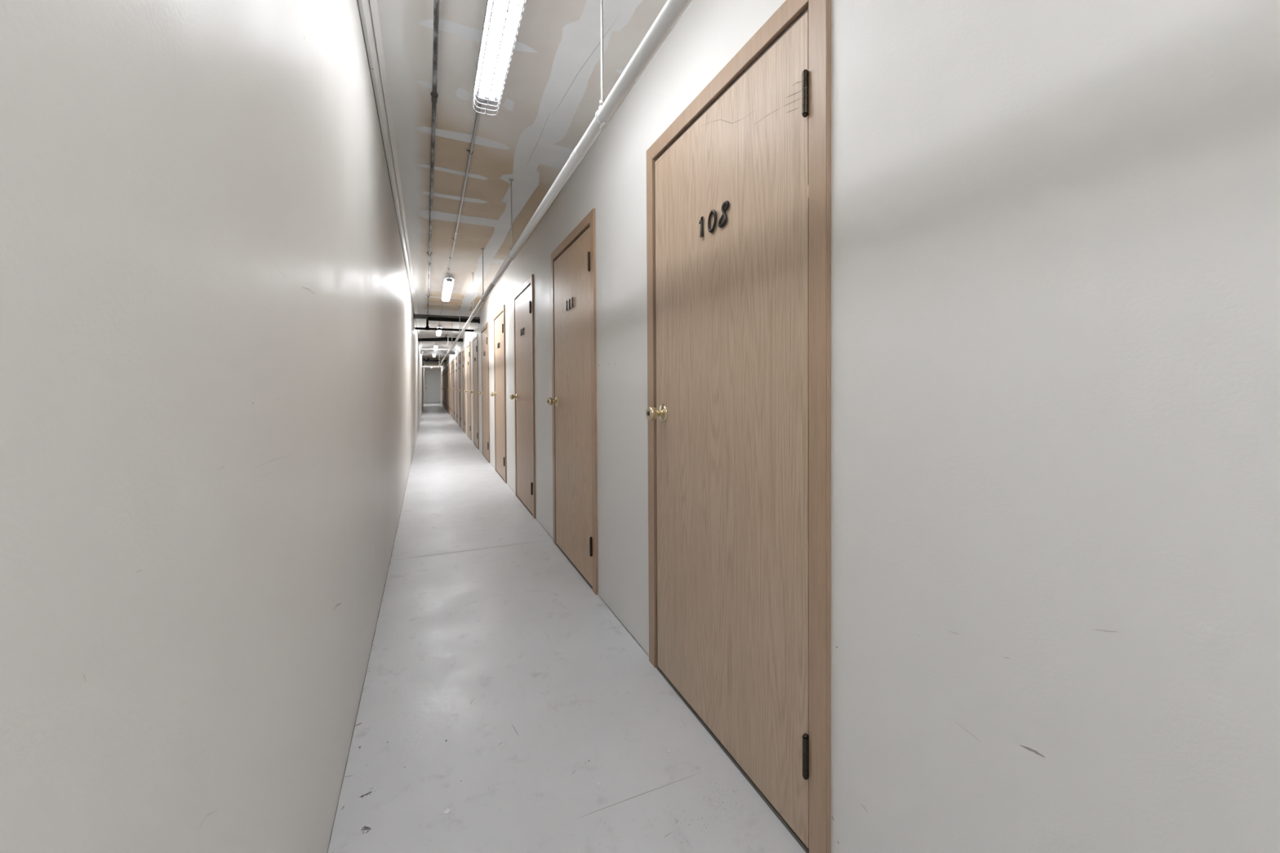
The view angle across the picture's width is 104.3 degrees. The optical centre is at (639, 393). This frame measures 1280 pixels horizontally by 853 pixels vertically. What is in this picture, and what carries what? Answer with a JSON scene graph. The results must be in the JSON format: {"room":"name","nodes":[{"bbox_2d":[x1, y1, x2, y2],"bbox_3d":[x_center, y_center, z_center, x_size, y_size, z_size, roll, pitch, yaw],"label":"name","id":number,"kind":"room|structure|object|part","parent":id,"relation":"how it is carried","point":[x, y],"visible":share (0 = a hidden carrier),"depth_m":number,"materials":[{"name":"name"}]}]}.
{"room":"storage unit corridor","nodes":[
{"label":"storage unit corridor","id":0,"kind":"room"},
{"bbox_2d":[0,0,424,852],"bbox_3d":[-6.851,-0.283,15.339,0.159,2.412,39.600,-1,1,-23],"label":"wall","id":1,"kind":"structure","parent":0,"point":[212,372],"depth_m":0.49,"materials":[{"name":"beige paint"}]},
{"bbox_2d":[356,0,425,368],"bbox_3d":[-6.756,-1.472,15.354,0.056,0.034,39.580,-1,1,-23],"label":"trim","id":2,"kind":"structure","parent":1,"relation":"attached to","point":[364,8],"depth_m":2.29,"materials":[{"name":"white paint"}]},
{"bbox_2d":[422,365,441,368],"bbox_3d":[-8.488,-1.086,20.286,0.745,0.076,0.076,-1,1,-23],"label":"pipe","id":3,"kind":"object","parent":1,"relation":"attached to","point":[422,366],"visible":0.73,"depth_m":20.27,"materials":[{"name":"white metal"}]},
{"bbox_2d":[420,351,455,354],"bbox_3d":[-6.437,-1.297,15.846,1.027,0.085,0.090,-1,1,-23],"label":"steel beam","id":4,"kind":"structure","parent":1,"relation":"attached to","point":[421,352],"depth_m":15.80,"materials":[{"name":"grey metal"}]},
{"bbox_2d":[420,348,456,350],"bbox_3d":[-6.235,-1.358,15.371,1.026,0.060,0.058,-1,1,-23],"label":"pipe","id":5,"kind":"object","parent":1,"relation":"attached to","point":[420,348],"visible":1,"depth_m":15.33,"materials":[{"name":"white metal"}]},
{"bbox_2d":[415,326,473,331],"bbox_3d":[-3.667,-1.214,9.358,1.026,0.072,0.054,-1,1,-23],"label":"pipe","id":6,"kind":"object","parent":1,"relation":"attached to","point":[427,328],"visible":1,"depth_m":9.31,"materials":[{"name":"black metal"}]},
{"bbox_2d":[413,313,479,319],"bbox_3d":[-3.221,-1.264,8.311,1.027,0.091,0.070,-1,1,-23],"label":"steel beam","id":7,"kind":"structure","parent":1,"relation":"attached to","point":[415,316],"depth_m":8.23,"materials":[{"name":"grey metal"}]},
{"bbox_2d":[423,368,440,403],"bbox_3d":[-14.101,-0.530,33.837,1.360,2.410,0.120,-1,1,-23],"label":"wall","id":8,"kind":"structure","parent":0,"point":[424,368],"depth_m":33.69,"materials":[{"name":"beige paint"}]},
{"bbox_2d":[424,369,440,403],"bbox_3d":[-14.070,-0.458,33.727,1.034,2.270,0.106,-1,1,-23],"label":"door","id":9,"kind":"structure","parent":8,"relation":"in","point":[432,377],"depth_m":33.74,"materials":[{"name":"white paint"}]},
{"bbox_2d":[368,0,692,368],"bbox_3d":[-6.310,-1.535,15.554,1.360,0.081,39.840,-1,1,-23],"label":"ceiling","id":10,"kind":"structure","parent":0,"point":[551,95],"depth_m":2.40,"materials":[{"name":"grey paint"}]},
{"bbox_2d":[426,0,439,326],"bbox_3d":[-1.374,-1.237,3.274,0.056,0.191,13.030,-1,1,-23],"label":"pipe","id":11,"kind":"object","parent":10,"relation":"attached to","point":[434,95],"visible":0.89,"depth_m":2.27,"materials":[{"name":"grey metal"}]},
{"bbox_2d":[423,360,445,361],"bbox_3d":[-9.924,-1.581,24.015,1.016,0.050,0.100,-1,1,-23],"label":"joist","id":12,"kind":"object","parent":10,"relation":"attached to","point":[424,360],"visible":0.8,"depth_m":24.05,"materials":[{"name":"grey metal"}]},
{"bbox_2d":[435,324,442,336],"bbox_3d":[-4.426,-1.375,10.950,0.106,0.116,1.291,-1,1,-23],"label":"fluorescent light","id":13,"kind":"object","parent":10,"relation":"attached to","point":[438,333],"visible":0.88,"depth_m":10.71,"materials":[{"name":"white plastic"}]},
{"bbox_2d":[417,334,462,342],"bbox_3d":[-4.900,-1.359,12.244,1.030,0.187,0.094,-1,1,-23],"label":"insulated pipe","id":14,"kind":"object","parent":10,"relation":"hanging from","point":[442,339],"visible":0.93,"depth_m":12.21,"materials":[{"name":"black"}]},
{"bbox_2d":[441,273,454,302],"bbox_3d":[-2.424,-1.314,6.260,0.106,0.116,1.291,-1,1,-23],"label":"fluorescent light","id":15,"kind":"object","parent":10,"relation":"attached to","point":[448,283],"visible":1,"depth_m":5.96,"materials":[{"name":"white plastic"}]},
{"bbox_2d":[448,101,481,275],"bbox_3d":[-1.438,-1.332,3.908,0.033,0.020,3.810,-1,1,-23],"label":"conduit","id":16,"kind":"object","parent":10,"relation":"attached to","point":[470,151],"visible":0.94,"depth_m":2.95,"materials":[{"name":"grey metal"}]},
{"bbox_2d":[471,272,474,311],"bbox_3d":[-1.894,-1.148,5.646,0.028,0.438,0.027,-1,1,-23],"label":"hanger","id":17,"kind":"object","parent":10,"relation":"hanging from","point":[472,273],"visible":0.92,"depth_m":5.64,"materials":[{"name":"silver metal"}]},
{"bbox_3d":[-1.894,-1.148,5.646,0.008,0.438,0.008,-1,1,-23],"label":"rod","id":18,"kind":"part","parent":17,"relation":"part of","materials":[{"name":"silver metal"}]},
{"bbox_2d":[481,248,484,295],"bbox_3d":[-1.469,-1.135,4.654,0.028,0.438,0.027,-1,1,-23],"label":"hanger","id":19,"kind":"object","parent":10,"relation":"hanging from","point":[482,249],"visible":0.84,"depth_m":4.65,"materials":[{"name":"silver metal"}]},
{"bbox_3d":[-1.469,-1.135,4.654,0.008,0.438,0.008,-1,1,-23],"label":"rod","id":20,"kind":"part","parent":19,"relation":"part of","materials":[{"name":"silver metal"}]},
{"bbox_2d":[472,0,526,116],"bbox_3d":[-0.417,-1.252,1.560,0.106,0.116,1.291,-1,1,-23],"label":"fluorescent light","id":21,"kind":"object","parent":10,"relation":"attached to","point":[502,18],"visible":1,"depth_m":1.78,"materials":[{"name":"white plastic"}]},
{"bbox_2d":[508,178,513,249],"bbox_3d":[-0.801,-1.114,3.101,0.028,0.438,0.027,-1,1,-23],"label":"hanger","id":22,"kind":"object","parent":10,"relation":"hanging from","point":[509,180],"visible":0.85,"depth_m":3.10,"materials":[{"name":"silver metal"}]},
{"bbox_3d":[-0.801,-1.114,3.101,0.008,0.438,0.008,-1,1,-23],"label":"rod","id":23,"kind":"part","parent":22,"relation":"part of","materials":[{"name":"silver metal"}]},
{"bbox_2d":[600,0,604,105],"bbox_3d":[-0.116,-1.094,1.513,0.028,0.438,0.027,-1,1,-23],"label":"hanger","id":24,"kind":"object","parent":10,"relation":"hanging from","point":[602,101],"visible":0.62,"depth_m":1.51,"materials":[{"name":"silver metal"}]},
{"bbox_2d":[438,0,690,367],"bbox_3d":[-3.304,-0.939,8.913,0.068,0.063,24.910,-1,1,-23],"label":"pipe","id":25,"kind":"object","parent":24,"relation":"hanging from","point":[672,10],"visible":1,"depth_m":1.48,"materials":[{"name":"white metal"}]},
{"bbox_3d":[-0.116,-1.094,1.513,0.008,0.438,0.008,-1,1,-23],"label":"rod","id":26,"kind":"part","parent":24,"relation":"part of","materials":[{"name":"silver metal"}]},
{"bbox_2d":[326,403,805,852],"bbox_3d":[-5.900,0.969,15.762,2.300,0.121,40.000,-1,1,-23],"label":"floor","id":27,"kind":"structure","parent":0,"point":[489,644],"depth_m":1.68,"materials":[{"name":"grey paint"}]},
{"bbox_2d":[443,808,449,814],"bbox_3d":[-0.508,1.102,1.311,0.014,0.001,0.015,0,1,30],"label":"chip","id":28,"kind":"object","parent":27,"relation":"on","point":[447,811],"visible":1,"depth_m":1.31,"materials":[{"name":"white"}]},
{"bbox_2d":[440,0,1279,852],"bbox_3d":[-5.784,-0.297,15.795,0.111,2.410,39.600,-1,1,-23],"label":"wall","id":29,"kind":"structure","parent":0,"point":[1055,224],"depth_m":0.75,"materials":[{"name":"beige paint"}]},
{"bbox_2d":[441,371,442,404],"bbox_3d":[-12.257,-0.320,30.859,0.182,2.061,0.980,-1,1,-23],"label":"door","id":30,"kind":"structure","parent":29,"relation":"in","point":[442,371],"depth_m":30.70,"materials":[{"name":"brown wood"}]},
{"bbox_2d":[442,370,443,405],"bbox_3d":[-11.599,-0.299,29.317,0.182,2.061,0.980,-1,1,-23],"label":"door","id":31,"kind":"structure","parent":29,"relation":"in","point":[442,371],"depth_m":29.06,"materials":[{"name":"brown wood"}]},
{"bbox_2d":[443,369,444,406],"bbox_3d":[-10.941,-0.279,27.776,0.182,2.061,0.980,-1,1,-23],"label":"door","id":32,"kind":"structure","parent":29,"relation":"in","point":[443,370],"depth_m":27.58,"materials":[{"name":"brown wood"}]},
{"bbox_2d":[443,368,444,407],"bbox_3d":[-10.283,-0.259,26.234,0.182,2.061,0.980,-1,1,-23],"label":"door","id":33,"kind":"structure","parent":29,"relation":"in","point":[444,369],"depth_m":26.29,"materials":[{"name":"brown wood"}]},
{"bbox_3d":[-10.285,-0.230,26.227,0.038,1.970,0.843,-1,1,-23],"label":"panel","id":34,"kind":"part","parent":33,"relation":"part of","materials":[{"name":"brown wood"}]},
{"bbox_2d":[444,368,446,409],"bbox_3d":[-9.624,-0.239,24.693,0.182,2.061,0.980,-1,1,-23],"label":"door","id":35,"kind":"structure","parent":29,"relation":"in","point":[445,368],"depth_m":24.82,"materials":[{"name":"brown wood"}]},
{"bbox_2d":[444,366,447,410],"bbox_3d":[-8.966,-0.219,23.151,0.182,2.061,0.980,-1,1,-23],"label":"door","id":36,"kind":"structure","parent":29,"relation":"in","point":[446,366],"depth_m":22.96,"materials":[{"name":"brown wood"}]},
{"bbox_3d":[-8.969,-0.189,23.144,0.038,1.970,0.843,-1,1,-23],"label":"panel","id":37,"kind":"part","parent":36,"relation":"part of","materials":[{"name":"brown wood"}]},
{"bbox_2d":[446,364,448,413],"bbox_3d":[-8.308,-0.198,21.610,0.182,2.061,0.980,-1,1,-23],"label":"door","id":38,"kind":"structure","parent":29,"relation":"in","point":[447,365],"depth_m":21.35,"materials":[{"name":"brown wood"}]},
{"bbox_3d":[-8.310,-0.169,21.602,0.038,1.970,0.843,-1,1,-23],"label":"panel","id":39,"kind":"part","parent":38,"relation":"part of","materials":[{"name":"brown wood"}]},
{"bbox_3d":[-8.147,-0.193,21.177,0.014,2.061,0.057,-1,1,-23],"label":"casing","id":40,"kind":"part","parent":38,"relation":"part of","materials":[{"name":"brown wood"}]},
{"bbox_2d":[447,363,450,414],"bbox_3d":[-7.650,-0.178,20.068,0.182,2.061,0.980,-1,1,-23],"label":"door","id":41,"kind":"structure","parent":29,"relation":"in","point":[449,363],"depth_m":19.90,"materials":[{"name":"brown wood"}]},
{"bbox_3d":[-7.652,-0.149,20.061,0.038,1.970,0.843,-1,1,-23],"label":"panel","id":42,"kind":"part","parent":41,"relation":"part of","materials":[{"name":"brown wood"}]},
{"bbox_3d":[-7.488,-0.172,19.635,0.014,2.061,0.057,-1,1,-23],"label":"casing","id":43,"kind":"part","parent":41,"relation":"part of","materials":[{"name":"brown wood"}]},
{"bbox_2d":[448,360,453,417],"bbox_3d":[-6.992,-0.158,18.527,0.182,2.061,0.980,-1,1,-23],"label":"door","id":44,"kind":"structure","parent":29,"relation":"in","point":[451,361],"depth_m":18.45,"materials":[{"name":"brown wood"}]},
{"bbox_3d":[-6.994,-0.129,18.520,0.038,1.970,0.843,-1,1,-23],"label":"panel","id":45,"kind":"part","parent":44,"relation":"part of","materials":[{"name":"brown wood"}]},
{"bbox_3d":[-6.830,-0.152,18.094,0.014,2.061,0.057,-1,1,-23],"label":"casing","id":46,"kind":"part","parent":44,"relation":"part of","materials":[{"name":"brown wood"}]},
{"bbox_2d":[451,358,455,420],"bbox_3d":[-6.333,-0.138,16.985,0.182,2.061,0.980,-1,1,-23],"label":"door","id":47,"kind":"structure","parent":29,"relation":"in","point":[453,360],"depth_m":16.87,"materials":[{"name":"brown wood"}]},
{"bbox_3d":[-6.336,-0.108,16.978,0.038,1.970,0.843,-1,1,-23],"label":"panel","id":48,"kind":"part","parent":47,"relation":"part of","materials":[{"name":"brown wood"}]},
{"bbox_3d":[-6.172,-0.132,16.552,0.014,2.061,0.057,-1,1,-23],"label":"casing","id":49,"kind":"part","parent":47,"relation":"part of","materials":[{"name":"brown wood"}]},
{"bbox_2d":[427,316,479,323],"bbox_3d":[-3.101,-1.223,8.297,0.818,0.076,0.068,-1,1,-23],"label":"pipe","id":50,"kind":"object","parent":29,"relation":"attached to","point":[429,318],"visible":0.99,"depth_m":8.26,"materials":[{"name":"black metal"}]},
{"bbox_2d":[453,355,457,423],"bbox_3d":[-5.675,-0.118,15.444,0.182,2.061,0.980,-1,1,-23],"label":"door","id":51,"kind":"structure","parent":29,"relation":"in","point":[455,357],"depth_m":15.37,"materials":[{"name":"brown wood"}]},
{"bbox_3d":[-5.678,-0.088,15.436,0.038,1.970,0.843,-1,1,-23],"label":"panel","id":52,"kind":"part","parent":51,"relation":"part of","materials":[{"name":"brown wood"}]},
{"bbox_3d":[-5.514,-0.112,15.011,0.014,2.061,0.057,-1,1,-23],"label":"casing","id":53,"kind":"part","parent":51,"relation":"part of","materials":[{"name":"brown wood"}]},
{"bbox_2d":[456,351,461,427],"bbox_3d":[-5.017,-0.098,13.902,0.182,2.061,0.980,-1,1,-23],"label":"door","id":54,"kind":"structure","parent":29,"relation":"in","point":[459,353],"depth_m":13.83,"materials":[{"name":"brown wood"}]},
{"bbox_3d":[-5.218,-0.103,14.318,0.014,2.061,0.057,-1,1,-23],"label":"casing","id":55,"kind":"part","parent":54,"relation":"part of","materials":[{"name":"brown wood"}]},
{"bbox_3d":[-5.019,-0.068,13.895,0.038,1.970,0.843,-1,1,-23],"label":"panel","id":56,"kind":"part","parent":54,"relation":"part of","materials":[{"name":"brown wood"}]},
{"bbox_3d":[-4.856,-0.092,13.469,0.014,2.061,0.057,-1,1,-23],"label":"casing","id":57,"kind":"part","parent":54,"relation":"part of","materials":[{"name":"brown wood"}]},
{"bbox_2d":[459,347,466,433],"bbox_3d":[-4.359,-0.077,12.361,0.182,2.061,0.980,-1,1,-23],"label":"door","id":58,"kind":"structure","parent":29,"relation":"in","point":[463,349],"depth_m":12.29,"materials":[{"name":"brown wood"}]},
{"bbox_3d":[-4.560,-0.083,12.777,0.014,2.061,0.057,-1,1,-23],"label":"casing","id":59,"kind":"part","parent":58,"relation":"part of","materials":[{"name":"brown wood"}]},
{"bbox_3d":[-4.361,-0.048,12.353,0.038,1.970,0.843,-1,1,-23],"label":"panel","id":60,"kind":"part","parent":58,"relation":"part of","materials":[{"name":"brown wood"}]},
{"bbox_3d":[-4.197,-0.072,11.928,0.014,2.061,0.057,-1,1,-23],"label":"casing","id":61,"kind":"part","parent":58,"relation":"part of","materials":[{"name":"brown wood"}]},
{"bbox_2d":[464,341,471,439],"bbox_3d":[-3.701,-0.057,10.819,0.182,2.061,0.980,-1,1,-23],"label":"door","id":62,"kind":"structure","parent":29,"relation":"in","point":[468,346],"depth_m":10.75,"materials":[{"name":"brown wood"}]},
{"bbox_3d":[-3.901,-0.062,11.235,0.014,2.061,0.057,-1,1,-23],"label":"casing","id":63,"kind":"part","parent":62,"relation":"part of","materials":[{"name":"brown wood"}]},
{"bbox_3d":[-3.703,-0.028,10.812,0.038,1.970,0.843,-1,1,-23],"label":"panel","id":64,"kind":"part","parent":62,"relation":"part of","materials":[{"name":"brown wood"}]},
{"bbox_3d":[-3.539,-0.051,10.386,0.014,2.061,0.057,-1,1,-23],"label":"casing","id":65,"kind":"part","parent":62,"relation":"part of","materials":[{"name":"brown wood"}]},
{"bbox_2d":[470,333,479,449],"bbox_3d":[-3.042,-0.037,9.277,0.182,2.061,0.980,-1,1,-23],"label":"door","id":66,"kind":"structure","parent":29,"relation":"in","point":[475,340],"depth_m":9.20,"materials":[{"name":"brown wood"}]},
{"bbox_3d":[-3.243,-0.042,9.694,0.014,2.061,0.057,-1,1,-23],"label":"casing","id":67,"kind":"part","parent":66,"relation":"part of","materials":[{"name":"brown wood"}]},
{"bbox_3d":[-3.045,-0.007,9.270,0.038,1.970,0.843,-1,1,-23],"label":"panel","id":68,"kind":"part","parent":66,"relation":"part of","materials":[{"name":"brown wood"}]},
{"bbox_3d":[-2.881,-0.031,8.845,0.014,2.061,0.057,-1,1,-23],"label":"casing","id":69,"kind":"part","parent":66,"relation":"part of","materials":[{"name":"brown wood"}]},
{"bbox_2d":[478,322,489,462],"bbox_3d":[-2.384,-0.017,7.736,0.182,2.061,0.980,-1,1,-23],"label":"door","id":70,"kind":"structure","parent":29,"relation":"in","point":[485,330],"depth_m":7.66,"materials":[{"name":"brown wood"}]},
{"bbox_3d":[-2.585,-0.022,8.152,0.014,2.061,0.057,-1,1,-23],"label":"casing","id":71,"kind":"part","parent":70,"relation":"part of","materials":[{"name":"brown wood"}]},
{"bbox_3d":[-2.410,-1.018,7.712,0.014,0.057,0.980,-1,1,-23],"label":"casing","id":72,"kind":"part","parent":70,"relation":"part of","materials":[{"name":"brown wood"}]},
{"bbox_3d":[-2.386,0.013,7.729,0.038,1.970,0.843,-1,1,-23],"label":"panel","id":73,"kind":"part","parent":70,"relation":"part of","materials":[{"name":"brown wood"}]},
{"bbox_3d":[-2.223,-0.011,7.303,0.014,2.061,0.057,-1,1,-23],"label":"casing","id":74,"kind":"part","parent":70,"relation":"part of","materials":[{"name":"brown wood"}]},
{"bbox_2d":[490,304,506,483],"bbox_3d":[-1.726,0.003,6.194,0.182,2.061,0.980,-1,1,-23],"label":"door","id":75,"kind":"structure","parent":29,"relation":"in","point":[500,378],"depth_m":6.11,"materials":[{"name":"brown wood"}]},
{"bbox_3d":[-1.927,-0.002,6.610,0.014,2.061,0.057,-1,1,-23],"label":"casing","id":76,"kind":"part","parent":75,"relation":"part of","materials":[{"name":"brown wood"}]},
{"bbox_3d":[-1.751,-0.998,6.170,0.014,0.057,0.980,-1,1,-23],"label":"casing","id":77,"kind":"part","parent":75,"relation":"part of","materials":[{"name":"brown wood"}]},
{"bbox_3d":[-1.728,0.033,6.187,0.038,1.970,0.843,-1,1,-23],"label":"panel","id":78,"kind":"part","parent":75,"relation":"part of","materials":[{"name":"brown wood"}]},
{"bbox_3d":[-1.564,0.009,5.762,0.014,2.061,0.057,-1,1,-23],"label":"casing","id":79,"kind":"part","parent":75,"relation":"part of","materials":[{"name":"brown wood"}]},
{"bbox_2d":[510,274,535,518],"bbox_3d":[-1.068,0.024,4.653,0.182,2.061,0.980,-1,1,-23],"label":"door","id":80,"kind":"structure","parent":29,"relation":"in","point":[523,298],"depth_m":4.56,"materials":[{"name":"brown wood"}]},
{"bbox_3d":[-1.261,0.034,4.950,0.058,0.054,0.054,-1,1,-23],"label":"knob","id":81,"kind":"part","parent":80,"relation":"part of","materials":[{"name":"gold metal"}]},
{"bbox_3d":[-1.269,0.018,5.069,0.014,2.061,0.057,-1,1,-23],"label":"casing","id":82,"kind":"part","parent":80,"relation":"part of","materials":[{"name":"brown wood"}]},
{"bbox_3d":[-1.093,-0.978,4.629,0.014,0.057,0.980,-1,1,-23],"label":"casing","id":83,"kind":"part","parent":80,"relation":"part of","materials":[{"name":"brown wood"}]},
{"bbox_3d":[-1.070,0.053,4.646,0.038,1.970,0.843,-1,1,-23],"label":"panel","id":84,"kind":"part","parent":80,"relation":"part of","materials":[{"name":"brown wood"}]},
{"bbox_3d":[-0.906,0.029,4.220,0.014,2.061,0.057,-1,1,-23],"label":"casing","id":85,"kind":"part","parent":80,"relation":"part of","materials":[{"name":"brown wood"}]},
{"bbox_2d":[547,208,598,595],"bbox_3d":[-0.409,0.044,3.111,0.182,2.061,0.980,-1,1,-23],"label":"door","id":86,"kind":"structure","parent":29,"relation":"in","point":[573,401],"depth_m":2.99,"materials":[{"name":"brown wood"}]},
{"bbox_3d":[-0.603,0.054,3.409,0.058,0.054,0.054,-1,1,-23],"label":"knob","id":87,"kind":"part","parent":86,"relation":"part of","materials":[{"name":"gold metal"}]},
{"bbox_3d":[-0.610,0.038,3.527,0.014,2.061,0.057,-1,1,-23],"label":"casing","id":88,"kind":"part","parent":86,"relation":"part of","materials":[{"name":"brown wood"}]},
{"bbox_3d":[-0.435,-0.958,3.087,0.014,0.057,0.980,-1,1,-23],"label":"casing","id":89,"kind":"part","parent":86,"relation":"part of","materials":[{"name":"brown wood"}]},
{"bbox_3d":[-0.248,0.050,2.679,0.014,2.061,0.057,-1,1,-23],"label":"casing","id":90,"kind":"part","parent":86,"relation":"part of","materials":[{"name":"brown wood"}]},
{"bbox_2d":[645,0,831,852],"bbox_3d":[0.249,0.064,1.570,0.182,2.061,0.980,-1,1,-23],"label":"door","id":91,"kind":"structure","parent":29,"relation":"in","point":[738,412],"depth_m":1.37,"materials":[{"name":"brown wood"}]},
{"bbox_3d":[0.048,0.059,1.986,0.014,2.061,0.057,-1,1,-23],"label":"casing","id":92,"kind":"part","parent":91,"relation":"part of","materials":[{"name":"brown wood"}]},
{"bbox_3d":[0.055,0.075,1.867,0.058,0.054,0.054,-1,1,-23],"label":"knob","id":93,"kind":"part","parent":91,"relation":"part of","materials":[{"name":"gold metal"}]},
{"bbox_3d":[0.223,-0.938,1.546,0.014,0.057,0.980,-1,1,-23],"label":"casing","id":94,"kind":"part","parent":91,"relation":"part of","materials":[{"name":"brown wood"}]},
{"bbox_3d":[0.410,0.070,1.137,0.014,2.061,0.057,-1,1,-23],"label":"casing","id":95,"kind":"part","parent":91,"relation":"part of","materials":[{"name":"brown wood"}]}
]}

